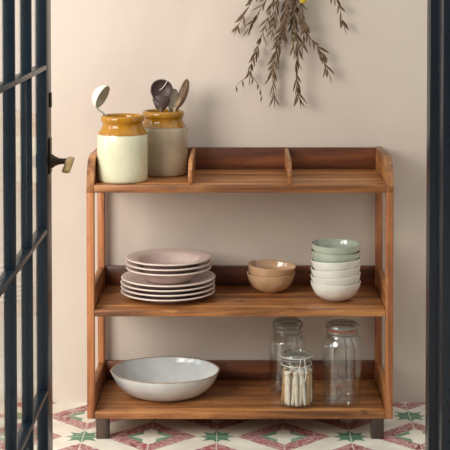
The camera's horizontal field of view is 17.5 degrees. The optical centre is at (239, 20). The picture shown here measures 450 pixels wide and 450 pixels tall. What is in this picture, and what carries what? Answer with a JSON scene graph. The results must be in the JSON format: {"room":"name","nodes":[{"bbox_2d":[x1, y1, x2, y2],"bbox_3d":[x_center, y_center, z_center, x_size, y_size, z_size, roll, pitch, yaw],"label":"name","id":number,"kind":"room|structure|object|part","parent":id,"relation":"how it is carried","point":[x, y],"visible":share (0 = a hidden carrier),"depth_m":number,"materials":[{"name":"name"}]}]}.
{"room":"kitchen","nodes":[
{"label":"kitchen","id":0,"kind":"room"},
{"bbox_2d":[0,403,424,449],"bbox_3d":[0.000,1.357,2.325,5.200,0.060,5.094,0,2,0],"label":"floor","id":1,"kind":"structure","parent":0,"point":[72,430],"depth_m":4.43,"materials":[{"name":"tile"}]},
{"bbox_2d":[0,0,74,449],"bbox_3d":[-0.461,0.260,3.247,0.094,2.052,0.932,0,2,0],"label":"door","id":2,"kind":"structure","parent":1,"relation":"on","point":[39,408],"depth_m":3.38,"materials":[{"name":"blue paint"}]},
{"bbox_3d":[-0.478,0.339,3.674,0.004,0.090,0.040,0,2,0],"label":"handle plate","id":3,"kind":"part","parent":2,"relation":"part of","materials":[{"name":"brown metal"}]},
{"bbox_3d":[-0.478,0.199,3.687,0.004,0.038,0.024,0,2,0],"label":"latch plate","id":4,"kind":"part","parent":2,"relation":"part of","materials":[{"name":"brown metal"}]},
{"bbox_3d":[-0.426,0.358,3.633,0.024,0.029,0.105,0,2,0],"label":"lever","id":5,"kind":"part","parent":2,"relation":"part of","materials":[{"name":"gold metal"}]},
{"bbox_2d":[86,147,393,438],"bbox_3d":[0.000,0.827,4.543,0.917,0.845,0.362,0,2,0],"label":"shelving unit","id":6,"kind":"object","parent":1,"relation":"on","point":[242,389],"visible":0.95,"depth_m":4.49,"materials":[{"name":"brown wood"}]},
{"bbox_3d":[-0.447,0.852,4.376,0.022,0.683,0.028,0,2,0],"label":"post","id":7,"kind":"part","parent":6,"relation":"part of","materials":[{"name":"brown wood"}]},
{"bbox_3d":[-0.447,0.841,4.709,0.022,0.683,0.030,0,2,0],"label":"post","id":8,"kind":"part","parent":6,"relation":"part of","materials":[{"name":"brown wood"}]},
{"bbox_3d":[-0.413,1.223,4.397,0.038,0.062,0.040,0,2,0],"label":"leg","id":9,"kind":"part","parent":6,"relation":"part of","materials":[{"name":"brown wood"}]},
{"bbox_2d":[97,113,147,183],"bbox_3d":[-0.357,0.386,4.439,0.154,0.200,0.154,0,2,0],"label":"jar","id":10,"kind":"object","parent":6,"relation":"on","point":[122,138],"visible":1,"depth_m":4.38,"materials":[{"name":"beige ceramic"}]},
{"bbox_2d":[92,85,109,115],"bbox_3d":[-0.405,0.335,4.451,0.097,0.282,0.062,-1,2,-18],"label":"ladle","id":11,"kind":"object","parent":10,"relation":"in","point":[100,94],"visible":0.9,"depth_m":4.45,"materials":[{"name":"silver metal"}]},
{"bbox_2d":[110,356,219,401],"bbox_3d":[-0.233,1.125,4.552,0.340,0.081,0.305,0,2,0],"label":"serving bowl","id":12,"kind":"object","parent":6,"relation":"on","point":[158,378],"visible":1,"depth_m":4.62,"materials":[{"name":"grey ceramic"}]},
{"bbox_2d":[142,109,187,176],"bbox_3d":[-0.241,0.381,4.582,0.154,0.200,0.154,0,2,0],"label":"jar","id":13,"kind":"object","parent":6,"relation":"on","point":[167,132],"visible":0.87,"depth_m":4.52,"materials":[{"name":"beige ceramic"}]},
{"bbox_2d":[150,79,172,111],"bbox_3d":[-0.246,0.327,4.587,0.070,0.288,0.037,0,2,0],"label":"ladle","id":14,"kind":"object","parent":13,"relation":"in","point":[161,90],"visible":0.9,"depth_m":4.59,"materials":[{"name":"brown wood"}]},
{"bbox_2d":[168,88,177,111],"bbox_3d":[-0.222,0.341,4.621,0.052,0.255,0.021,-1,2,-17],"label":"wooden spoon","id":15,"kind":"object","parent":13,"relation":"in","point":[171,105],"visible":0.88,"depth_m":4.62,"materials":[{"name":"brown wood"}]},
{"bbox_2d":[172,79,188,111],"bbox_3d":[-0.187,0.325,4.586,0.064,0.288,0.059,1,2,19],"label":"wooden spoon","id":16,"kind":"object","parent":13,"relation":"in","point":[183,92],"visible":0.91,"depth_m":4.58,"materials":[{"name":"brown wood"}]},
{"bbox_2d":[121,288,214,303],"bbox_3d":[-0.224,0.847,4.534,0.293,0.025,0.293,0,2,0],"label":"dinner plate","id":17,"kind":"object","parent":6,"relation":"on","point":[130,295],"visible":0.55,"depth_m":4.45,"materials":[{"name":"pink ceramic"}]},
{"bbox_2d":[121,283,214,298],"bbox_3d":[-0.224,0.832,4.533,0.293,0.025,0.293,0,2,0],"label":"dinner plate","id":18,"kind":"object","parent":17,"relation":"on","point":[203,290],"visible":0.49,"depth_m":4.45,"materials":[{"name":"pink ceramic"}]},
{"bbox_2d":[121,279,214,293],"bbox_3d":[-0.224,0.818,4.533,0.293,0.025,0.293,0,2,0],"label":"dinner plate","id":19,"kind":"object","parent":18,"relation":"on","point":[128,285],"visible":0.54,"depth_m":4.45,"materials":[{"name":"pink ceramic"}]},
{"bbox_2d":[121,271,215,289],"bbox_3d":[-0.222,0.804,4.533,0.293,0.025,0.293,0,2,0],"label":"dinner plate","id":20,"kind":"object","parent":19,"relation":"on","point":[207,276],"visible":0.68,"depth_m":4.49,"materials":[{"name":"pink ceramic"}]},
{"bbox_2d":[126,264,210,283],"bbox_3d":[-0.222,0.783,4.536,0.265,0.043,0.265,0,2,0],"label":"plate","id":21,"kind":"object","parent":20,"relation":"on","point":[154,278],"visible":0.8,"depth_m":4.46,"materials":[{"name":"pink ceramic"}]},
{"bbox_2d":[126,259,210,273],"bbox_3d":[-0.223,0.768,4.536,0.265,0.043,0.265,0,2,0],"label":"plate","id":22,"kind":"object","parent":21,"relation":"on","point":[133,265],"visible":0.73,"depth_m":4.45,"materials":[{"name":"pink ceramic"}]},
{"bbox_2d":[126,248,210,268],"bbox_3d":[-0.222,0.752,4.535,0.265,0.043,0.265,0,2,0],"label":"plate","id":23,"kind":"object","parent":22,"relation":"on","point":[160,258],"visible":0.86,"depth_m":4.59,"materials":[{"name":"pink ceramic"}]},
{"bbox_3d":[0.000,1.177,4.555,0.872,0.022,0.362,0,2,0],"label":"shelf","id":24,"kind":"part","parent":6,"relation":"part of","materials":[{"name":"brown wood"}]},
{"bbox_3d":[0.000,0.868,4.544,0.872,0.019,0.362,0,2,0],"label":"shelf","id":25,"kind":"part","parent":6,"relation":"part of","materials":[{"name":"brown wood"}]},
{"bbox_3d":[0.000,0.495,4.531,0.872,0.023,0.362,0,2,0],"label":"shelf","id":26,"kind":"part","parent":6,"relation":"part of","materials":[{"name":"brown wood"}]},
{"bbox_2d":[247,271,294,292],"bbox_3d":[0.098,0.826,4.620,0.154,0.061,0.153,0,2,0],"label":"bowl","id":27,"kind":"object","parent":6,"relation":"on","point":[263,284],"visible":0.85,"depth_m":4.56,"materials":[{"name":"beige ceramic"}]},
{"bbox_2d":[248,259,295,276],"bbox_3d":[0.101,0.799,4.618,0.153,0.067,0.153,0,2,10],"label":"bowl","id":28,"kind":"object","parent":27,"relation":"in","point":[260,268],"visible":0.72,"depth_m":4.64,"materials":[{"name":"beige ceramic"}]},
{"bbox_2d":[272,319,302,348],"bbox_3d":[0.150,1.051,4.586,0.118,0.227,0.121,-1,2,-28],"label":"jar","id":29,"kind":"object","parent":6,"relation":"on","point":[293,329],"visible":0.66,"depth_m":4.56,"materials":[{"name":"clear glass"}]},
{"bbox_2d":[280,349,312,381],"bbox_3d":[0.172,1.088,4.440,0.109,0.163,0.109,1,2,21],"label":"jar","id":30,"kind":"object","parent":6,"relation":"on","point":[308,358],"visible":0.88,"depth_m":4.41,"materials":[{"name":"clear glass"}]},
{"bbox_2d":[281,369,288,402],"bbox_3d":[0.137,1.109,4.437,0.019,0.104,0.025,-1,2,-35],"label":"peg","id":31,"kind":"object","parent":30,"relation":"in","point":[284,370],"visible":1,"depth_m":4.43,"materials":[{"name":"beige wood"}]},
{"bbox_2d":[284,371,289,405],"bbox_3d":[0.143,1.110,4.413,0.018,0.104,0.021,0,2,13],"label":"peg","id":32,"kind":"object","parent":30,"relation":"in","point":[287,373],"visible":1,"depth_m":4.41,"materials":[{"name":"brown wood"}]},
{"bbox_2d":[289,369,293,401],"bbox_3d":[0.154,1.110,4.430,0.019,0.104,0.025,-2,3,-44],"label":"peg","id":33,"kind":"object","parent":30,"relation":"in","point":[291,371],"visible":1,"depth_m":4.42,"materials":[{"name":"beige wood"}]},
{"bbox_2d":[291,371,297,406],"bbox_3d":[0.167,1.110,4.405,0.024,0.104,0.019,1,2,36],"label":"peg","id":34,"kind":"object","parent":30,"relation":"in","point":[295,373],"visible":1,"depth_m":4.40,"materials":[{"name":"brown wood"}]},
{"bbox_2d":[296,370,302,402],"bbox_3d":[0.178,1.109,4.423,0.024,0.104,0.018,-1,3,-7],"label":"peg","id":35,"kind":"object","parent":30,"relation":"in","point":[298,376],"visible":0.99,"depth_m":4.42,"materials":[{"name":"brown wood"}]},
{"bbox_2d":[299,371,305,405],"bbox_3d":[0.189,1.110,4.406,0.024,0.104,0.018,1,2,22],"label":"peg","id":36,"kind":"object","parent":30,"relation":"in","point":[302,393],"visible":1,"depth_m":4.40,"materials":[{"name":"brown wood"}]},
{"bbox_2d":[305,370,310,404],"bbox_3d":[0.207,1.110,4.421,0.018,0.104,0.022,2,3,39],"label":"peg","id":37,"kind":"object","parent":30,"relation":"in","point":[308,378],"visible":1,"depth_m":4.41,"materials":[{"name":"beige wood"}]},
{"bbox_2d":[307,368,311,401],"bbox_3d":[0.211,1.109,4.446,0.021,0.104,0.018,1,2,24],"label":"peg","id":38,"kind":"object","parent":30,"relation":"in","point":[310,369],"visible":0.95,"depth_m":4.44,"materials":[{"name":"brown wood"}]},
{"bbox_2d":[311,280,360,301],"bbox_3d":[0.295,0.831,4.502,0.155,0.059,0.154,0,2,0],"label":"bowl","id":39,"kind":"object","parent":6,"relation":"on","point":[329,293],"visible":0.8,"depth_m":4.44,"materials":[{"name":"white ceramic"}]},
{"bbox_2d":[310,271,360,285],"bbox_3d":[0.295,0.806,4.501,0.153,0.064,0.154,-2,3,-40],"label":"bowl","id":40,"kind":"object","parent":39,"relation":"on","point":[353,280],"visible":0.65,"depth_m":4.44,"materials":[{"name":"white ceramic"}]},
{"bbox_2d":[311,264,359,278],"bbox_3d":[0.294,0.782,4.500,0.153,0.066,0.153,-1,2,-14],"label":"bowl","id":41,"kind":"object","parent":40,"relation":"on","point":[351,272],"visible":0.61,"depth_m":4.43,"materials":[{"name":"white ceramic"}]},
{"bbox_2d":[311,257,360,270],"bbox_3d":[0.295,0.758,4.499,0.154,0.063,0.153,-1,2,-14],"label":"bowl","id":42,"kind":"object","parent":41,"relation":"on","point":[318,266],"visible":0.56,"depth_m":4.43,"materials":[{"name":"white ceramic"}]},
{"bbox_2d":[311,249,360,262],"bbox_3d":[0.294,0.736,4.498,0.154,0.059,0.152,1,2,-20],"label":"bowl","id":43,"kind":"object","parent":42,"relation":"on","point":[318,257],"visible":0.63,"depth_m":4.43,"materials":[{"name":"green ceramic"}]},
{"bbox_2d":[311,238,359,254],"bbox_3d":[0.294,0.713,4.497,0.152,0.059,0.154,-1,3,-30],"label":"bowl","id":44,"kind":"object","parent":43,"relation":"on","point":[330,246],"visible":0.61,"depth_m":4.52,"materials":[{"name":"green ceramic"}]},
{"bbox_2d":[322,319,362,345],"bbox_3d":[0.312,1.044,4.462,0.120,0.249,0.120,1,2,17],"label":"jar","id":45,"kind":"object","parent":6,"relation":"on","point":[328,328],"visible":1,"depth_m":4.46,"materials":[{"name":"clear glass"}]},
{"bbox_3d":[0.413,1.223,4.397,0.038,0.062,0.040,0,2,0],"label":"leg","id":46,"kind":"part","parent":6,"relation":"part of","materials":[{"name":"brown wood"}]},
{"bbox_3d":[0.447,0.841,4.709,0.022,0.683,0.030,0,2,0],"label":"post","id":47,"kind":"part","parent":6,"relation":"part of","materials":[{"name":"brown wood"}]},
{"bbox_3d":[0.447,0.852,4.376,0.022,0.683,0.028,0,2,0],"label":"post","id":48,"kind":"part","parent":6,"relation":"part of","materials":[{"name":"brown wood"}]},
{"bbox_2d":[425,0,449,449],"bbox_3d":[0.548,0.221,3.628,0.144,2.120,0.176,0,2,0],"label":"door frame","id":49,"kind":"structure","parent":1,"relation":"on","point":[437,393],"depth_m":3.64,"materials":[{"name":"blue paint"}]},
{"bbox_3d":[0.556,0.222,3.594,0.127,2.120,0.108,0,2,0],"label":"post","id":50,"kind":"part","parent":49,"relation":"part of","materials":[{"name":"black metal"}]},
{"bbox_2d":[0,0,426,402],"bbox_3d":[0.000,-0.109,4.763,5.200,2.700,0.120,0,2,0],"label":"wall","id":51,"kind":"structure","parent":0,"point":[376,95],"depth_m":4.72,"materials":[{"name":"paint"}]},
{"bbox_2d":[232,0,348,107],"bbox_3d":[0.160,0.009,4.670,0.378,0.541,0.077,0,2,0],"label":"bunch","id":52,"kind":"object","parent":51,"relation":"hanging from","point":[284,19],"visible":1,"depth_m":4.67,"materials":[{"name":"brown plant"}]}
]}

